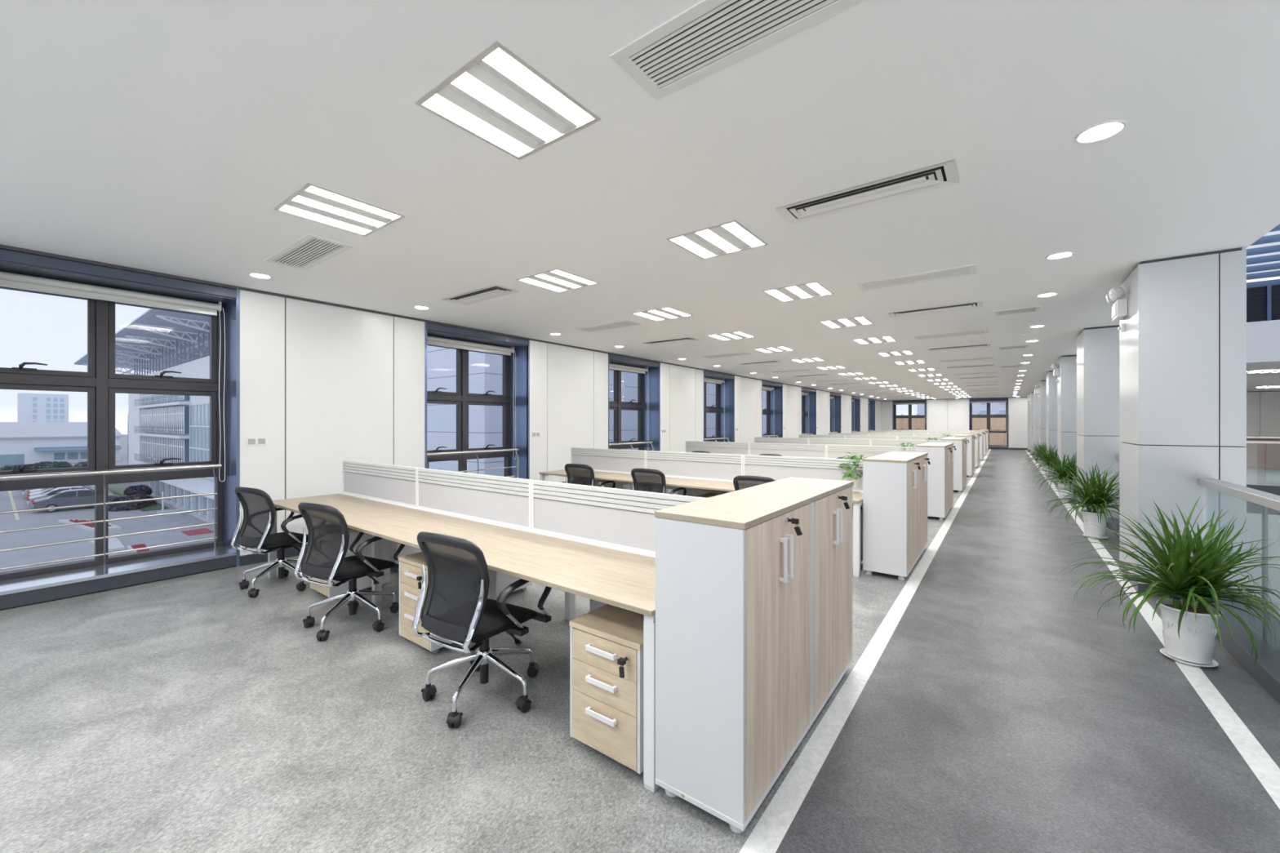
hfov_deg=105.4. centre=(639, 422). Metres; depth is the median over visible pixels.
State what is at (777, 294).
diffuser
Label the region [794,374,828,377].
ceiling vent
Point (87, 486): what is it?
car
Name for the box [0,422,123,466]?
building
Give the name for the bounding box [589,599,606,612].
drawer pedestal
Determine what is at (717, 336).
diffuser
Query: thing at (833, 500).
storage cabinet
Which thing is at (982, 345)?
ceiling vent
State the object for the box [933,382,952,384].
panel light
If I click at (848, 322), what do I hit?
diffuser
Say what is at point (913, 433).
office desk
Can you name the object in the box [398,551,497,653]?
drawer pedestal
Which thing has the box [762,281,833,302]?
panel light
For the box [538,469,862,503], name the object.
countertop
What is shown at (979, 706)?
floor
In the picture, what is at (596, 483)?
drawer pedestal
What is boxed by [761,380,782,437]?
window
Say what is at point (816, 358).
panel light
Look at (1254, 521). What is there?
glass panel
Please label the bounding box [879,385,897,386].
panel light
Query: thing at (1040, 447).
potted plant
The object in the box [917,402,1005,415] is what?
apartment block
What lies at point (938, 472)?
storage cabinet
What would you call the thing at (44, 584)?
window
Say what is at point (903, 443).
plant
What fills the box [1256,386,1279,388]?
panel light
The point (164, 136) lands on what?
ceiling
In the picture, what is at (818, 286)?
diffuser
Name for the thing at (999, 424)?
brick building
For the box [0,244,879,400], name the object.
trim
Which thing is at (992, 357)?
ceiling vent
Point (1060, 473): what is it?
potted plant
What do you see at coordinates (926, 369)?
panel light
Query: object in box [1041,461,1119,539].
potted plant
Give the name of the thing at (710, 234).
diffuser
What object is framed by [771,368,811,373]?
ceiling vent
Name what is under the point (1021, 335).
smoke detector
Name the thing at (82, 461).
shrub
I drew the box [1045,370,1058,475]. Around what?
pillar
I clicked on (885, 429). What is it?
office desk
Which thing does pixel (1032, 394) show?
pillar
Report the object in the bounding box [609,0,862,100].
ceiling vent
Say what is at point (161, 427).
building
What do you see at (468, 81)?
diffuser
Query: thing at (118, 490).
grass
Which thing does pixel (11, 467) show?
shrub
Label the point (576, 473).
office chair
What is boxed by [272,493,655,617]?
countertop
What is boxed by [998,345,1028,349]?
ceiling vent
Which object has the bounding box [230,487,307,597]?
office chair
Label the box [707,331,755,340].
panel light
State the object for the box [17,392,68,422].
tower block
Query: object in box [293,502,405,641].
office chair
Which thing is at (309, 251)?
ceiling vent
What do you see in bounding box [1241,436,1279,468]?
glass railing
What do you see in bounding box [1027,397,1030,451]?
pillar
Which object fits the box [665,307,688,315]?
diffuser
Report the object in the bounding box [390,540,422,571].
panel
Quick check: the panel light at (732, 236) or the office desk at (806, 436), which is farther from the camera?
the office desk at (806, 436)
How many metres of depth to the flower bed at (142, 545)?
24.89 m
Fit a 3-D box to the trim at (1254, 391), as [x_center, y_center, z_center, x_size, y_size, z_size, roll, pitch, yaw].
[22.831,-1.452,27.194,17.118,0.029,0.032,0,0,37]
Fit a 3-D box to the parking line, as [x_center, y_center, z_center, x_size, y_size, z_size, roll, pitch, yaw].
[-51.791,6.548,40.278,24.800,0.004,0.170,0,0,37]
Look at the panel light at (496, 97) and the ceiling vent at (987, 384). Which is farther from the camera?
the ceiling vent at (987, 384)
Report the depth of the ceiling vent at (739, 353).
10.60 m
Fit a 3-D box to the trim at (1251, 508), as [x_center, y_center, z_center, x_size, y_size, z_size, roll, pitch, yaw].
[15.760,1.830,10.909,8.883,0.680,0.029,0,0,37]
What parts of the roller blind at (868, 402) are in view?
pull cord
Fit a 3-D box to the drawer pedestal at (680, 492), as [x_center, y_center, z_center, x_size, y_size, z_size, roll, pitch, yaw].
[0.910,1.250,7.411,0.422,0.600,0.577,0,0,37]
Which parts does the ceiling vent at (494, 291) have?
louvre frame, louvre frame, plate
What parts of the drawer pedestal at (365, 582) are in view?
drawer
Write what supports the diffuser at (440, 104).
attached to the panel light at (496, 97)
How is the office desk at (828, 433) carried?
on the floor
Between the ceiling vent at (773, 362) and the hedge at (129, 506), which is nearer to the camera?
the ceiling vent at (773, 362)
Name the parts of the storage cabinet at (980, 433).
door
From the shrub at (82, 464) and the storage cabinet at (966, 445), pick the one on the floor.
the storage cabinet at (966, 445)
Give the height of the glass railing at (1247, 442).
1.090 m
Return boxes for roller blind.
[0,271,225,481]
[426,335,515,459]
[608,363,648,449]
[704,377,724,384]
[762,386,774,437]
[801,391,808,433]
[868,401,870,430]
[893,402,925,423]
[969,400,1007,434]
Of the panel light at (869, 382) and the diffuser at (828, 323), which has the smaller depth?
the diffuser at (828, 323)
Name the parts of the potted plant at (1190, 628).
pot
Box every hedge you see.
[108,494,157,511]
[122,484,151,496]
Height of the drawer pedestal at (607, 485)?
0.600 m
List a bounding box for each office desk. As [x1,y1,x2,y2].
[267,460,706,792]
[538,447,862,577]
[668,440,915,493]
[754,436,941,453]
[798,434,955,444]
[827,432,958,436]
[852,431,964,434]
[870,430,971,432]
[884,429,974,431]
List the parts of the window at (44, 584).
handle, handle, sash, sash, post, window handrail, rail, sill, sill, sash, sash, handle, handle, post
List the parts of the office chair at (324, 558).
backrest, backrest frame, leg, leg, armrest, seat, leg, lever, leg, armrest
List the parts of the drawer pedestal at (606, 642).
handle, handle, handle, drawer, drawer, drawer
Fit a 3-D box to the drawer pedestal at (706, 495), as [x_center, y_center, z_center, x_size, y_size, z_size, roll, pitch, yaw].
[0.974,1.250,6.331,0.422,0.600,0.577,0,0,37]
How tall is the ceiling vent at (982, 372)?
0.086 m
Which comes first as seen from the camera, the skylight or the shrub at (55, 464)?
the skylight
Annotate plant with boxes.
[836,452,867,487]
[897,442,915,452]
[1022,440,1046,471]
[1023,444,1057,482]
[1031,450,1076,501]
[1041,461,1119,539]
[1062,497,1279,667]
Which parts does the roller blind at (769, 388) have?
pull cord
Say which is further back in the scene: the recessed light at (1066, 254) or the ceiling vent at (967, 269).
the ceiling vent at (967, 269)
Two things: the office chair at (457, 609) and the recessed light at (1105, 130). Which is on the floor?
the office chair at (457, 609)
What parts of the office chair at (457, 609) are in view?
leg, backrest, backrest frame, leg, seat, leg, leg, lever, armrest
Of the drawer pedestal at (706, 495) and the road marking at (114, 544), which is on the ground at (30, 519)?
the road marking at (114, 544)
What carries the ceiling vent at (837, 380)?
in the ceiling
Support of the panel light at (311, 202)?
attached to the ceiling
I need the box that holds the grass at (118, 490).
[108,484,169,511]
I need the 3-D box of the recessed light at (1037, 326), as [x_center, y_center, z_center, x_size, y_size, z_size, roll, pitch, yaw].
[6.035,-1.463,7.411,0.196,0.008,0.196,0,0,37]
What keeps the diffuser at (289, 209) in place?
attached to the panel light at (311, 202)
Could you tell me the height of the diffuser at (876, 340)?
0.030 m
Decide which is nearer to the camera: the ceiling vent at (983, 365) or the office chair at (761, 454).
the office chair at (761, 454)
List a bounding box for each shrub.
[0,464,35,471]
[32,460,72,469]
[71,461,87,467]
[73,462,87,467]
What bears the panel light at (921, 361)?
attached to the ceiling
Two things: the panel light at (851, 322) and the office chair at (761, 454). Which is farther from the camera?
the office chair at (761, 454)
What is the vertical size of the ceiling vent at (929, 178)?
0.096 m
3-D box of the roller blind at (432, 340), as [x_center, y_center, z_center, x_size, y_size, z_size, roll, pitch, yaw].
[-2.761,-0.339,7.898,0.083,1.986,1.819,0,0,37]
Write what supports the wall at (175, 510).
on the ground at (30, 519)
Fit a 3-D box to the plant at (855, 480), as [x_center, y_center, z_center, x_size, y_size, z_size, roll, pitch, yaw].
[2.467,0.563,5.626,0.431,0.437,0.499,0,0,37]
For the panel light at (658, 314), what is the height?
0.064 m
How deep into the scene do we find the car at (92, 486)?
40.70 m
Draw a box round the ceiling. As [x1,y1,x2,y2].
[0,0,1279,400]
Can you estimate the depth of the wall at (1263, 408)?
28.05 m
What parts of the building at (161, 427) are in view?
roof post, roof post, roof post, roof post, roof post, roof post, roof post, balcony railing, balcony railing, balcony railing, roof post, roof post, roof post, roof post, roof post, roof post, roof post, roof post, roof post, roof post, roof post, roof post, roof post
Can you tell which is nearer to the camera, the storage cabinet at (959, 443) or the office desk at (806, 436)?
the storage cabinet at (959, 443)
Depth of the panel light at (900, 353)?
10.41 m
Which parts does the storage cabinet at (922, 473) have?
door, door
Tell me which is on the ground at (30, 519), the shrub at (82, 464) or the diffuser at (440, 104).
the shrub at (82, 464)
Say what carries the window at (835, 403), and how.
in the wall at (326, 385)
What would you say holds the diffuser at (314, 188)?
attached to the panel light at (311, 202)
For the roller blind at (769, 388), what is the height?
1.986 m
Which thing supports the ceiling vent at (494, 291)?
in the ceiling
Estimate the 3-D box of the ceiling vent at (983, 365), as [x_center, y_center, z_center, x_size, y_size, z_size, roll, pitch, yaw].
[8.611,-1.510,12.717,1.036,0.096,0.326,0,0,37]
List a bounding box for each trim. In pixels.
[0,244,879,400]
[892,391,1279,400]
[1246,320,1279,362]
[1246,484,1279,515]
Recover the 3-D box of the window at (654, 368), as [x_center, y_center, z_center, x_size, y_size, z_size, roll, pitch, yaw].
[-0.335,0.041,11.096,0.642,3.618,1.903,0,0,37]
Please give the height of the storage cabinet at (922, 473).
1.182 m
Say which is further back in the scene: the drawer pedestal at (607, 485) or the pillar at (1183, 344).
the drawer pedestal at (607, 485)
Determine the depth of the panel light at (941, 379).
16.83 m
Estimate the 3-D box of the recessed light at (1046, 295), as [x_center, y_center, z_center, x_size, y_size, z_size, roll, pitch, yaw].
[4.673,-1.463,5.595,0.196,0.008,0.196,0,0,37]
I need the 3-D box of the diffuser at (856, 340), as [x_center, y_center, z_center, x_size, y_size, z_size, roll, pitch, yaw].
[4.000,-1.492,8.813,0.108,0.030,0.554,0,0,37]
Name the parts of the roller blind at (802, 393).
pull cord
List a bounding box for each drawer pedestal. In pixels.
[310,528,390,597]
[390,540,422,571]
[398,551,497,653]
[560,481,599,486]
[569,604,644,773]
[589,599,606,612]
[603,483,628,489]
[677,489,706,496]
[694,493,722,497]
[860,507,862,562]
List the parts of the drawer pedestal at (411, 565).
handle, handle, handle, drawer, drawer, drawer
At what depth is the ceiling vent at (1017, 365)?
12.61 m
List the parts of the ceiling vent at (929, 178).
plate, louvre frame, louvre frame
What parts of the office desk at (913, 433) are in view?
tool rail, tool rail, tool rail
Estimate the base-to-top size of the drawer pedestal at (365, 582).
0.600 m
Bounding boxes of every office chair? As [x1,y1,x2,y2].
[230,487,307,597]
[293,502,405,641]
[411,531,551,728]
[564,463,615,488]
[631,468,686,495]
[691,451,710,453]
[733,475,775,490]
[759,453,782,456]
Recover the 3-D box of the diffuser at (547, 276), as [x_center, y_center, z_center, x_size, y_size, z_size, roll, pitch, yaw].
[-0.847,-1.492,5.061,0.108,0.030,0.554,0,0,37]
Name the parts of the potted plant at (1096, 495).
pot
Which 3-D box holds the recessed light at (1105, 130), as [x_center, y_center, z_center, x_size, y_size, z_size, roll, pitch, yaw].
[2.321,-1.463,2.459,0.196,0.008,0.196,0,0,37]
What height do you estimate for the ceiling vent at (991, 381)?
0.086 m
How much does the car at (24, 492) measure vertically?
1.460 m
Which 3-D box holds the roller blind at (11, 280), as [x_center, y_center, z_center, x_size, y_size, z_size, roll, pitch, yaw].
[-5.164,-0.339,4.696,0.083,1.986,1.819,0,0,37]
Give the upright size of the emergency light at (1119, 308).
0.436 m
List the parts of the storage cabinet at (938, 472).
door, door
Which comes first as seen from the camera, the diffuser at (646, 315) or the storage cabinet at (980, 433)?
the diffuser at (646, 315)
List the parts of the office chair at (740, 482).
backrest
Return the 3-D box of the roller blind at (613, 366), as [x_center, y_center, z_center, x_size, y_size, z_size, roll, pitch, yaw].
[-0.358,-0.339,11.100,0.083,1.986,1.819,0,0,37]
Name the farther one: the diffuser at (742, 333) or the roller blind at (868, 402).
the roller blind at (868, 402)
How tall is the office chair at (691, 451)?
0.972 m
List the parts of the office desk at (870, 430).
tool rail, tool rail, tool rail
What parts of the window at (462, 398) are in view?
handle, handle, sash, sash, frame, window handrail, rail, post, sash, sash, handle, handle, post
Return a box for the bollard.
[161,491,164,511]
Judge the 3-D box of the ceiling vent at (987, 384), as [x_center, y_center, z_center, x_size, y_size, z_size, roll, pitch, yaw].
[13.394,-1.510,19.092,1.036,0.096,0.326,0,0,37]
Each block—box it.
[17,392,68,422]
[426,345,766,476]
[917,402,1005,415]
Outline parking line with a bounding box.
[8,490,19,519]
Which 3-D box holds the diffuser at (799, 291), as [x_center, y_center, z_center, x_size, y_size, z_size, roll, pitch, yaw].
[1.785,-1.492,5.487,0.108,0.030,0.554,0,0,37]
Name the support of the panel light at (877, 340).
attached to the ceiling
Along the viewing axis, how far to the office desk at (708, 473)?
6.57 m
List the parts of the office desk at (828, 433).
tool rail, tool rail, tool rail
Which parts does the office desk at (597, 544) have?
leg, leg, screen frame, tool rail, tool rail, screen frame, leg, leg, screen frame, tool rail, leg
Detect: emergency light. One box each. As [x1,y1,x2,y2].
[1035,384,1039,396]
[1050,363,1058,382]
[1106,287,1127,333]
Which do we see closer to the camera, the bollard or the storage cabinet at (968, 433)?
the storage cabinet at (968, 433)
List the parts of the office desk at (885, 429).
tool rail, tool rail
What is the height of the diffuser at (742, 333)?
0.030 m
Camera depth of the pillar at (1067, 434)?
10.60 m
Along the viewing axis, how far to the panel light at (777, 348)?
9.87 m
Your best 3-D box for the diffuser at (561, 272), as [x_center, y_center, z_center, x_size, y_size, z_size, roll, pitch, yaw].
[-0.667,-1.492,4.926,0.108,0.030,0.554,0,0,37]
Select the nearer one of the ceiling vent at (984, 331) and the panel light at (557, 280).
the panel light at (557, 280)
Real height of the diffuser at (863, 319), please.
0.030 m
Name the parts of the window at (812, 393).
sash, sash, frame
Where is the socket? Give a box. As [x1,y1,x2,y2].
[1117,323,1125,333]
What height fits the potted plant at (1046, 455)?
1.064 m
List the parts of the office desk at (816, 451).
tool rail, screen frame, tool rail, screen frame, screen frame, tool rail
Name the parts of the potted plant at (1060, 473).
pot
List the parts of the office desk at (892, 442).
tool rail, tool rail, tool rail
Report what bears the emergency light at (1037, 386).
attached to the pillar at (1042, 384)
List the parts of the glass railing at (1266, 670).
rail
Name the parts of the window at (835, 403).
frame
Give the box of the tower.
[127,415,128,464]
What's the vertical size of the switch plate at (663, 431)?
0.104 m
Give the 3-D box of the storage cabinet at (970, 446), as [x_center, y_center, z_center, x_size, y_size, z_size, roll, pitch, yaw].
[9.527,0.959,14.257,0.469,1.182,0.803,0,0,37]
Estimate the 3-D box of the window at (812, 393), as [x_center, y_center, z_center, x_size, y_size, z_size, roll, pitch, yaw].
[6.874,0.041,20.703,0.642,3.618,1.903,0,0,37]
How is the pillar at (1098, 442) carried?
on the floor
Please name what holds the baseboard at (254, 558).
attached to the wall at (326, 385)
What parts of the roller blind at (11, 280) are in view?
pull cord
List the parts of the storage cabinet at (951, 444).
door, door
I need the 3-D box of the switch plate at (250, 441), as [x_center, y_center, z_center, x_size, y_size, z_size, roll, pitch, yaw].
[-4.228,0.205,5.381,0.012,0.104,0.184,0,0,37]
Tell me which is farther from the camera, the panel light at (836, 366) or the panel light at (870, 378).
the panel light at (870, 378)
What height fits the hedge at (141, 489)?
0.920 m
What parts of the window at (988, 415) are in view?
sash, sash, window handrail, sash, sash, sill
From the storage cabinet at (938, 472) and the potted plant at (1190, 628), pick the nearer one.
the potted plant at (1190, 628)
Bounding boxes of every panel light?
[273,182,404,235]
[414,40,600,159]
[516,268,598,292]
[631,306,693,320]
[666,220,768,259]
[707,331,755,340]
[755,346,793,352]
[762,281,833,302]
[791,357,824,362]
[817,365,845,369]
[818,316,873,328]
[839,372,863,375]
[852,336,896,344]
[853,377,876,379]
[869,382,888,383]
[878,351,914,356]
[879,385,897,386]
[894,360,925,364]
[908,368,935,371]
[917,373,942,376]
[926,378,948,381]
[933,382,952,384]
[1246,369,1279,373]
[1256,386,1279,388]
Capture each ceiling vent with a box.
[263,234,353,270]
[441,284,519,305]
[575,320,639,332]
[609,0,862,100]
[641,337,698,346]
[703,352,751,358]
[737,360,781,365]
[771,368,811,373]
[774,159,959,224]
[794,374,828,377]
[816,379,848,382]
[831,382,858,385]
[855,264,977,290]
[888,302,982,317]
[913,329,988,339]
[926,344,991,351]
[938,356,993,362]
[946,364,994,368]
[953,372,995,375]
[958,376,996,379]
[963,381,997,383]
[965,384,998,386]
[995,306,1040,315]
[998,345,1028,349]
[1000,364,1022,367]
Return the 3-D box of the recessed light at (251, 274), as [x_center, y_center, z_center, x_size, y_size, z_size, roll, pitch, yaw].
[-3.787,-1.463,4.867,0.196,0.008,0.196,0,0,37]
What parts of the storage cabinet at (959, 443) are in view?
door, door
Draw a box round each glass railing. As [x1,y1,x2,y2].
[1107,454,1119,538]
[1177,478,1279,704]
[1246,440,1279,443]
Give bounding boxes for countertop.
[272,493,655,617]
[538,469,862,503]
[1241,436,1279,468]
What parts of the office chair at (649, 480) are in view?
backrest, backrest frame, armrest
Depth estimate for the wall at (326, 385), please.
6.36 m
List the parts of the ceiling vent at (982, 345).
louvre frame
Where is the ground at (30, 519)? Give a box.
[0,434,213,572]
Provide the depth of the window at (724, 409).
14.94 m
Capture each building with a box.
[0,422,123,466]
[73,308,213,481]
[895,415,1006,445]
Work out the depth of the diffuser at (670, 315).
6.62 m
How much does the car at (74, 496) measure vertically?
1.460 m
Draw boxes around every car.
[22,484,94,497]
[26,485,110,493]
[26,485,112,496]
[26,485,113,506]
[31,488,121,512]
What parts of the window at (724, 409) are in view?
frame, sash, sash, rail, window handrail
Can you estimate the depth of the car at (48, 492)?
37.65 m
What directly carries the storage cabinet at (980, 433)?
on the floor
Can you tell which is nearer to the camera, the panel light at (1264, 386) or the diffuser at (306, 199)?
the diffuser at (306, 199)
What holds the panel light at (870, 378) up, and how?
attached to the ceiling
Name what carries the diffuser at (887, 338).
attached to the panel light at (877, 340)
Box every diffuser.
[281,204,368,232]
[293,195,382,225]
[306,186,397,217]
[425,93,529,153]
[453,71,559,139]
[484,48,591,123]
[523,278,564,290]
[537,274,577,286]
[552,270,592,283]
[637,312,662,319]
[651,310,674,317]
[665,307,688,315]
[673,235,714,256]
[697,229,737,250]
[712,334,726,339]
[724,222,762,244]
[724,333,739,337]
[736,332,751,336]
[767,289,790,299]
[786,286,809,297]
[808,282,829,293]
[823,320,838,326]
[840,319,853,324]
[855,316,869,323]
[855,339,866,342]
[870,337,879,342]
[884,337,893,340]
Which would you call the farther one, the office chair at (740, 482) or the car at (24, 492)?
the car at (24, 492)
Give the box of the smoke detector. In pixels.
[1020,333,1029,336]
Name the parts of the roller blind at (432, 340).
pull cord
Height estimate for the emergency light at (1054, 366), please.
0.436 m
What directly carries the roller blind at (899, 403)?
attached to the window at (909, 416)
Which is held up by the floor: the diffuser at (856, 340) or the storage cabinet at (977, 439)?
the storage cabinet at (977, 439)
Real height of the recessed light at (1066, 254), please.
0.008 m
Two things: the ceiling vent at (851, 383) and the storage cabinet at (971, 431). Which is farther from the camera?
the storage cabinet at (971, 431)
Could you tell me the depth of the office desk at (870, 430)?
24.83 m
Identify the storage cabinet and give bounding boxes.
[654,489,813,833]
[740,476,853,722]
[862,454,920,580]
[880,451,930,558]
[915,444,951,520]
[923,442,955,510]
[941,438,967,492]
[945,437,968,485]
[955,435,975,477]
[958,434,976,473]
[963,432,980,467]
[968,432,981,464]
[970,431,984,460]
[971,431,985,457]
[974,430,986,455]
[978,429,989,451]
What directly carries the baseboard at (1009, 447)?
attached to the wall at (1263, 408)
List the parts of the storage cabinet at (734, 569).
door, handle, handle, door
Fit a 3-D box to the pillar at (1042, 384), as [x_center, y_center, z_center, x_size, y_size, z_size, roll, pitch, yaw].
[14.415,0.041,17.076,0.643,3.018,0.928,0,0,37]
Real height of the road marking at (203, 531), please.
0.020 m
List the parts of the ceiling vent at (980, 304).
louvre frame, plate, louvre frame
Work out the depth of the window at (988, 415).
28.95 m
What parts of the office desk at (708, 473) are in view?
leg, tool rail, screen frame, leg, tool rail, screen frame, screen frame, tool rail, leg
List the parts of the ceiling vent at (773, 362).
louvre frame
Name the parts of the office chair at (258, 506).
backrest, backrest frame, leg, leg, seat, armrest, armrest, leg, leg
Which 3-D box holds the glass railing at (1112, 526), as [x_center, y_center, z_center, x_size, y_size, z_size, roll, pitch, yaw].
[6.326,1.012,6.097,0.392,1.075,2.956,0,0,37]
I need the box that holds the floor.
[0,448,1279,852]
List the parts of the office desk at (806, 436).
tool rail, tool rail, tool rail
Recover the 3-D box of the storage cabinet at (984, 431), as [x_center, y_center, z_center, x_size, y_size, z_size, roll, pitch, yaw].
[16.417,0.959,23.439,0.469,1.182,0.803,0,0,37]
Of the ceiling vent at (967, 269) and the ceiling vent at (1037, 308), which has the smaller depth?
the ceiling vent at (967, 269)
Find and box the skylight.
[1244,223,1279,279]
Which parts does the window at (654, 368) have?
sash, sash, frame, sash, sash, rail, window handrail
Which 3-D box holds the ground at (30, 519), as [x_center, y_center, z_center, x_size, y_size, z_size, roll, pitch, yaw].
[-49.980,6.650,100.010,600.000,0.200,400.000,0,0,37]
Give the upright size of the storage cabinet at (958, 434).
1.182 m
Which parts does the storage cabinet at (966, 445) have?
door, door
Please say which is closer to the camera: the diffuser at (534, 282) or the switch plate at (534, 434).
the diffuser at (534, 282)
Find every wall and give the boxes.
[156,509,182,517]
[223,287,880,555]
[880,391,1279,448]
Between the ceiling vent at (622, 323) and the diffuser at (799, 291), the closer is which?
the diffuser at (799, 291)
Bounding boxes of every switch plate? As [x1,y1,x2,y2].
[245,436,266,446]
[531,431,540,437]
[661,429,666,433]
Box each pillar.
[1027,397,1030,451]
[1030,391,1034,455]
[1034,388,1039,460]
[1039,380,1046,451]
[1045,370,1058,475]
[1057,355,1078,494]
[1076,324,1122,523]
[1119,247,1246,598]
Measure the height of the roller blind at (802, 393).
1.986 m
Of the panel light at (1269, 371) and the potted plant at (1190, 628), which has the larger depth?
the panel light at (1269, 371)
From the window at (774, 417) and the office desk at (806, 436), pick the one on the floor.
the office desk at (806, 436)
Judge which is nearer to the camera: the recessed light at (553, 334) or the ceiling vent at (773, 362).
the recessed light at (553, 334)
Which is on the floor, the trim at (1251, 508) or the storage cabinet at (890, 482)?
the storage cabinet at (890, 482)
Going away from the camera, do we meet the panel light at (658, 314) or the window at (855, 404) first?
the panel light at (658, 314)
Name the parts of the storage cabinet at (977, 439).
door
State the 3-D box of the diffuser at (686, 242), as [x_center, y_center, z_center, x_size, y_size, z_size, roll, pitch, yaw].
[0.453,-1.492,4.086,0.108,0.030,0.554,0,0,37]
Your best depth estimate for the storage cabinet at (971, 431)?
20.90 m
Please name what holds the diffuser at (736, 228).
attached to the panel light at (732, 236)
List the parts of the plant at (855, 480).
pot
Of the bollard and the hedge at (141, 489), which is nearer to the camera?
the bollard
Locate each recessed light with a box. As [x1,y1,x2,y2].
[247,272,272,279]
[413,306,430,309]
[550,333,561,335]
[1028,324,1044,328]
[1036,293,1057,297]
[1045,251,1075,259]
[1074,120,1127,143]
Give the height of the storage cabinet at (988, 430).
1.182 m
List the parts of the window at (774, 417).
sash, sash, frame, window handrail, rail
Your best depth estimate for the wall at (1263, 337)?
11.58 m
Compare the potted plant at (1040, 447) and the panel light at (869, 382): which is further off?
the panel light at (869, 382)
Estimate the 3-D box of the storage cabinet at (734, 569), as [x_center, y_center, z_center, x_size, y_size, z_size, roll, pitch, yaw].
[0.488,0.959,2.209,0.469,1.182,0.803,0,0,37]
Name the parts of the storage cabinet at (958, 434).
door, door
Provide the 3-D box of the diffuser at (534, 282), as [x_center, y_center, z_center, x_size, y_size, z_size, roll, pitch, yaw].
[-1.027,-1.492,5.196,0.108,0.030,0.554,0,0,37]
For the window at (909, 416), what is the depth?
31.72 m
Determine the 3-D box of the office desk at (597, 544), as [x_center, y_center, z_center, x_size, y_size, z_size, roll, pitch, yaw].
[-1.405,0.984,4.020,4.725,1.133,1.450,0,0,37]
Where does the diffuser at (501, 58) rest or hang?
attached to the panel light at (496, 97)
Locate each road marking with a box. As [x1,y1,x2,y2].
[87,537,124,551]
[181,528,213,536]
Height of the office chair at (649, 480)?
0.972 m
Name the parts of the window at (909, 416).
sash, sash, sash, sash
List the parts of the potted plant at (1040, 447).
pot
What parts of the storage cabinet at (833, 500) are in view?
door, handle, handle, door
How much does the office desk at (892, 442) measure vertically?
1.133 m
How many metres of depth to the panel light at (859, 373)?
14.74 m
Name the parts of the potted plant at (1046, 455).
pot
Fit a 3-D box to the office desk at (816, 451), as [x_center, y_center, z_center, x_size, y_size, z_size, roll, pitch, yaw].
[2.948,0.984,9.821,4.725,1.133,1.450,0,0,37]
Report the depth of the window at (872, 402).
30.96 m
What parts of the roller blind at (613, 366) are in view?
pull cord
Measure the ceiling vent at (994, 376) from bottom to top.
0.096 m
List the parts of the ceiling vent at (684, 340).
louvre frame, plate, louvre frame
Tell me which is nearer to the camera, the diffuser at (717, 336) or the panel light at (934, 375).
the diffuser at (717, 336)
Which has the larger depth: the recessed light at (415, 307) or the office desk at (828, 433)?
the office desk at (828, 433)
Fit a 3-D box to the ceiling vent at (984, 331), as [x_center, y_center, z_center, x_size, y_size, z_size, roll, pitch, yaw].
[5.178,-1.504,8.142,1.040,0.086,0.330,0,0,37]
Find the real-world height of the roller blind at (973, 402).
1.986 m
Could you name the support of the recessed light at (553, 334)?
in the ceiling
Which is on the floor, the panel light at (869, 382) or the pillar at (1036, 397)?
the pillar at (1036, 397)
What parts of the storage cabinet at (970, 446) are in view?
door, door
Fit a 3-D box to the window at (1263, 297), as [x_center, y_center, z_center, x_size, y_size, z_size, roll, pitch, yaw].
[15.766,-2.893,10.918,8.883,0.950,0.130,0,0,37]
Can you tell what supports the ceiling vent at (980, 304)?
in the ceiling
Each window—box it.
[0,248,239,610]
[424,321,529,479]
[608,353,660,451]
[703,370,734,448]
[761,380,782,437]
[801,387,816,435]
[830,392,840,432]
[851,395,860,433]
[868,399,875,431]
[892,400,926,430]
[968,397,1008,449]
[1246,279,1279,322]
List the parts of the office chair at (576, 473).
backrest, backrest frame, armrest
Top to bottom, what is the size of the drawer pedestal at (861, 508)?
0.600 m
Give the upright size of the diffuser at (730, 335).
0.030 m
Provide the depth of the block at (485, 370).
20.19 m
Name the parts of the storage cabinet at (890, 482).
door, handle, door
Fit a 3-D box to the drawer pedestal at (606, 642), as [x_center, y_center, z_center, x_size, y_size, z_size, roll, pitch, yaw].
[-0.028,1.250,2.399,0.422,0.600,0.577,0,0,37]
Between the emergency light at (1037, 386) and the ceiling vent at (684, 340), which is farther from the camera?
the emergency light at (1037, 386)
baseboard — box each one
[240,544,306,566]
[1008,447,1027,449]
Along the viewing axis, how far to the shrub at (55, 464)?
64.57 m
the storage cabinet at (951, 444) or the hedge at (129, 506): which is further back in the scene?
the hedge at (129, 506)
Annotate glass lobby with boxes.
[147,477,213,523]

